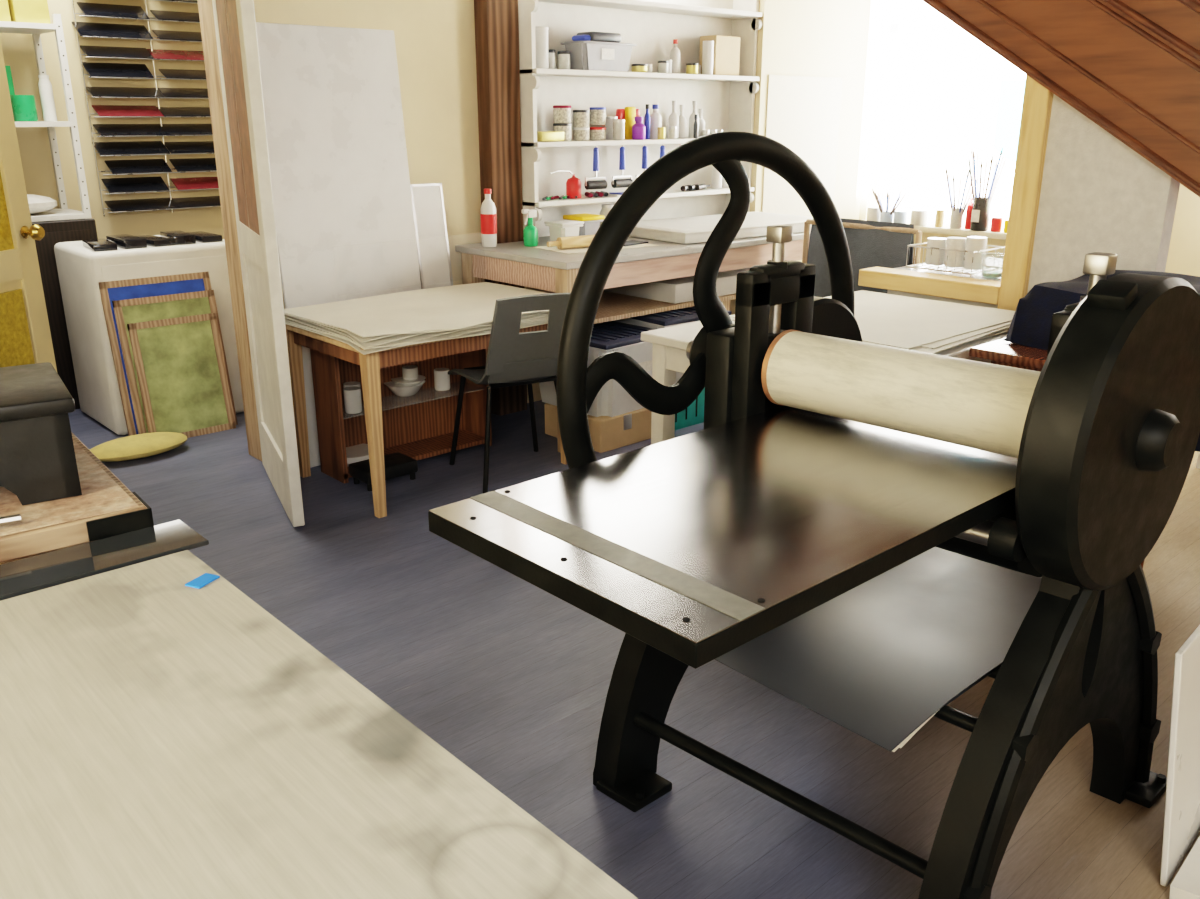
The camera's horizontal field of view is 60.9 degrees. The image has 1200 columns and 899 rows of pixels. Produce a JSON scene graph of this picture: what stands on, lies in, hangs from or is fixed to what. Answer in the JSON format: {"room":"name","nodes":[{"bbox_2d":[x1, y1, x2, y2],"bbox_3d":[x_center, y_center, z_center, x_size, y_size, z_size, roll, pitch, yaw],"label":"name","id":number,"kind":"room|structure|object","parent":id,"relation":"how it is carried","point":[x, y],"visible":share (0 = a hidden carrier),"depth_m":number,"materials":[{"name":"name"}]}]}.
{"room":"printmaking studio","nodes":[
{"label":"printmaking studio","id":0,"kind":"room"},
{"bbox_2d":[0,0,1199,402],"bbox_3d":[0.719,-0.874,3.138,8.960,2.600,8.570,-16,24,-40],"label":"wall","id":1,"kind":"structure","parent":0,"point":[435,39],"depth_m":5.24,"materials":[{"name":"beige paint"}]},
{"bbox_2d":[0,39,56,371],"bbox_3d":[-2.389,-0.807,3.825,0.197,2.020,0.819,1,18,3],"label":"door leaf","id":2,"kind":"structure","parent":1,"relation":"in","point":[25,334],"depth_m":4.13,"materials":[{"name":"paint"}]},
{"bbox_2d":[197,0,261,460],"bbox_3d":[-1.979,-0.836,3.776,1.405,2.130,0.182,-16,24,-40],"label":"trim","id":3,"kind":"structure","parent":1,"relation":"attached to","point":[205,7],"depth_m":4.20,"materials":[{"name":"brown wood"}]},
{"bbox_2d":[212,0,304,526],"bbox_3d":[-1.272,-0.787,3.765,0.042,2.020,0.784,-8,20,-24],"label":"door leaf","id":4,"kind":"structure","parent":1,"relation":"in","point":[234,20],"depth_m":3.63,"materials":[{"name":"white paint"}]},
{"bbox_2d":[474,0,526,415],"bbox_3d":[-0.473,-1.432,4.837,0.180,2.600,0.100,-16,24,-40],"label":"wall post","id":5,"kind":"object","parent":1,"relation":"attached to","point":[496,21],"visible":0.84,"depth_m":4.76,"materials":[{"name":"brown wood"}]},
{"bbox_2d":[866,147,1007,232],"bbox_3d":[2.040,-1.577,6.121,0.181,0.470,0.974,-16,24,-40],"label":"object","id":6,"kind":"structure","parent":1,"relation":"attached to","point":[978,211],"depth_m":6.01,"materials":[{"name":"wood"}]},
{"bbox_2d":[68,400,1199,898],"bbox_3d":[0.704,0.422,3.550,9.000,0.120,8.650,-16,24,-40],"label":"floor","id":7,"kind":"structure","parent":0,"point":[511,678],"depth_m":2.62,"materials":[{"name":"grey wood"}]},
{"bbox_2d":[0,0,220,408],"bbox_3d":[-2.611,-1.366,5.386,1.548,2.132,0.565,-16,24,-40],"label":"shelving unit","id":8,"kind":"object","parent":7,"relation":"on","point":[63,224],"visible":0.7,"depth_m":5.39,"materials":[{"name":"wood"}]},
{"bbox_2d":[89,432,186,461],"bbox_3d":[-2.058,-0.014,4.541,0.440,0.086,0.240,-16,24,-40],"label":"cushion","id":9,"kind":"object","parent":7,"relation":"on","point":[143,445],"visible":0.95,"depth_m":4.47,"materials":[{"name":"yellow fabric"}]},
{"bbox_2d":[54,230,243,437],"bbox_3d":[-2.134,-0.596,5.016,0.700,0.905,0.800,-16,24,-40],"label":"cabinet","id":10,"kind":"object","parent":7,"relation":"on","point":[149,318],"visible":0.9,"depth_m":4.78,"materials":[{"name":"white"}]},
{"bbox_2d":[0,362,637,898],"bbox_3d":[-0.886,0.672,0.867,1.414,1.081,3.600,-16,24,-40],"label":"table","id":11,"kind":"object","parent":7,"relation":"on","point":[164,734],"visible":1,"depth_m":0.93,"materials":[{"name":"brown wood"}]},
{"bbox_2d":[256,22,452,467],"bbox_3d":[-1.137,-0.916,4.562,0.870,1.793,0.552,-16,24,-40],"label":"leaning boards","id":12,"kind":"object","parent":7,"relation":"on","point":[350,220],"visible":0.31,"depth_m":4.31,"materials":[{"name":"white"}]},
{"bbox_2d":[284,282,566,517],"bbox_3d":[-0.698,-0.359,4.230,1.050,0.940,0.785,-16,24,-40],"label":"table","id":13,"kind":"object","parent":7,"relation":"on","point":[386,397],"visible":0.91,"depth_m":4.18,"materials":[{"name":"brown wood"}]},
{"bbox_2d":[448,293,570,492],"bbox_3d":[-0.347,-0.270,4.187,0.423,0.802,0.547,-9,20,-26],"label":"chair","id":14,"kind":"object","parent":7,"relation":"on","point":[514,358],"visible":0.88,"depth_m":3.98,"materials":[{"name":"grey plastic"}]},
{"bbox_2d":[455,0,812,452],"bbox_3d":[0.305,-1.242,5.121,1.955,2.060,0.826,-16,24,-40],"label":"shelving unit","id":15,"kind":"object","parent":7,"relation":"on","point":[609,88],"visible":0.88,"depth_m":5.11,"materials":[{"name":"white wood"}]},
{"bbox_2d":[539,306,731,452],"bbox_3d":[0.190,-0.408,5.006,1.053,0.548,0.612,-16,24,-40],"label":"storage boxes","id":16,"kind":"object","parent":7,"relation":"on","point":[616,420],"visible":0.29,"depth_m":4.66,"materials":[{"name":"cardboard"}]},
{"bbox_2d":[428,132,1199,898],"bbox_3d":[0.435,0.126,1.996,1.458,1.414,1.040,-16,24,-40],"label":"press","id":17,"kind":"object","parent":7,"relation":"on","point":[867,535],"visible":0.99,"depth_m":1.85,"materials":[{"name":"black metal"}]},
{"bbox_2d":[641,290,1014,444],"bbox_3d":[0.928,-0.096,3.715,1.320,0.762,0.900,-16,24,-40],"label":"table","id":18,"kind":"object","parent":7,"relation":"on","point":[950,329],"visible":0.27,"depth_m":3.51,"materials":[{"name":"white paint"}]},
{"bbox_2d":[802,218,921,296],"bbox_3d":[1.234,-0.622,4.972,0.400,0.975,0.660,-16,24,-40],"label":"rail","id":19,"kind":"object","parent":7,"relation":"on","point":[870,243],"visible":0.2,"depth_m":4.82,"materials":[{"name":"metal"}]},
{"bbox_2d":[969,270,1199,568],"bbox_3d":[1.650,-0.047,3.255,0.860,0.956,0.644,-16,24,-40],"label":"side table","id":20,"kind":"object","parent":7,"relation":"on","point":[1025,345],"visible":0.16,"depth_m":3.09,"materials":[{"name":"brown wood"}]},
{"bbox_2d":[1160,625,1199,898],"bbox_3d":[1.388,0.558,2.149,0.207,0.498,0.760,17,24,41],"label":"board","id":21,"kind":"object","parent":7,"relation":"on","point":[1182,802],"visible":1,"depth_m":1.99,"materials":[{"name":"white paint"}]},
{"bbox_2d":[1196,452,1199,468],"bbox_3d":[3.143,-0.547,4.319,1.040,1.242,0.640,-16,24,-40],"label":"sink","id":22,"kind":"object","parent":7,"relation":"on","point":[1198,457],"visible":1,"depth_m":4.39,"materials":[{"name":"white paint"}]},
{"bbox_2d":[730,0,875,314],"bbox_3d":[1.221,-1.886,6.216,1.060,2.600,0.228,-16,24,-40],"label":"wall","id":23,"kind":"structure","parent":0,"point":[813,62],"depth_m":6.04,"materials":[{"name":"white paint"}]},
{"bbox_2d":[894,257,1002,281],"bbox_3d":[1.690,-0.398,4.549,0.680,0.815,0.570,-16,24,-40],"label":"countertop","id":24,"kind":"structure","parent":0,"point":[990,261],"depth_m":4.36,"materials":[{"name":"white"}]},
{"bbox_2d":[906,236,1004,277],"bbox_3d":[1.587,-0.852,4.252,0.266,0.231,0.524,-16,24,-40],"label":"dish rack","id":25,"kind":"object","parent":24,"relation":"on","point":[969,253],"depth_m":4.30,"materials":[{"name":"metal"}]},
{"bbox_2d":[875,0,1025,239],"bbox_3d":[2.930,-1.823,5.352,0.520,2.620,4.430,-16,24,-40],"label":"window","id":26,"kind":"structure","parent":0,"point":[942,84],"depth_m":6.45,"materials":[{"name":"glass"}]},
{"bbox_2d":[993,80,1024,161],"bbox_3d":[2.353,-1.832,5.700,0.031,0.440,0.301,-13,23,-35],"label":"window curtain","id":27,"kind":"object","parent":26,"relation":"hanging from","point":[1011,94],"visible":0.47,"depth_m":5.76,"materials":[{"name":"fabric"}]},
{"bbox_2d":[887,94,1179,307],"bbox_3d":[1.599,-0.596,3.971,0.090,1.552,1.050,-16,24,-40],"label":"wall","id":28,"kind":"structure","parent":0,"point":[1098,194],"depth_m":3.62,"materials":[{"name":"beige paint"}]},
{"bbox_2d":[858,74,1052,310],"bbox_3d":[1.401,-0.678,4.153,0.135,1.593,0.730,-16,24,-40],"label":"window frame","id":29,"kind":"structure","parent":28,"relation":"attached to","point":[1037,100],"depth_m":3.83,"materials":[{"name":"beige wood"}]},
{"bbox_2d":[922,0,1199,196],"bbox_3d":[2.178,-1.306,3.615,0.910,3.344,5.041,-16,24,-40],"label":"wooden ceiling","id":30,"kind":"structure","parent":0,"point":[1130,67],"depth_m":3.44,"materials":[{"name":"brown wood"}]}
]}

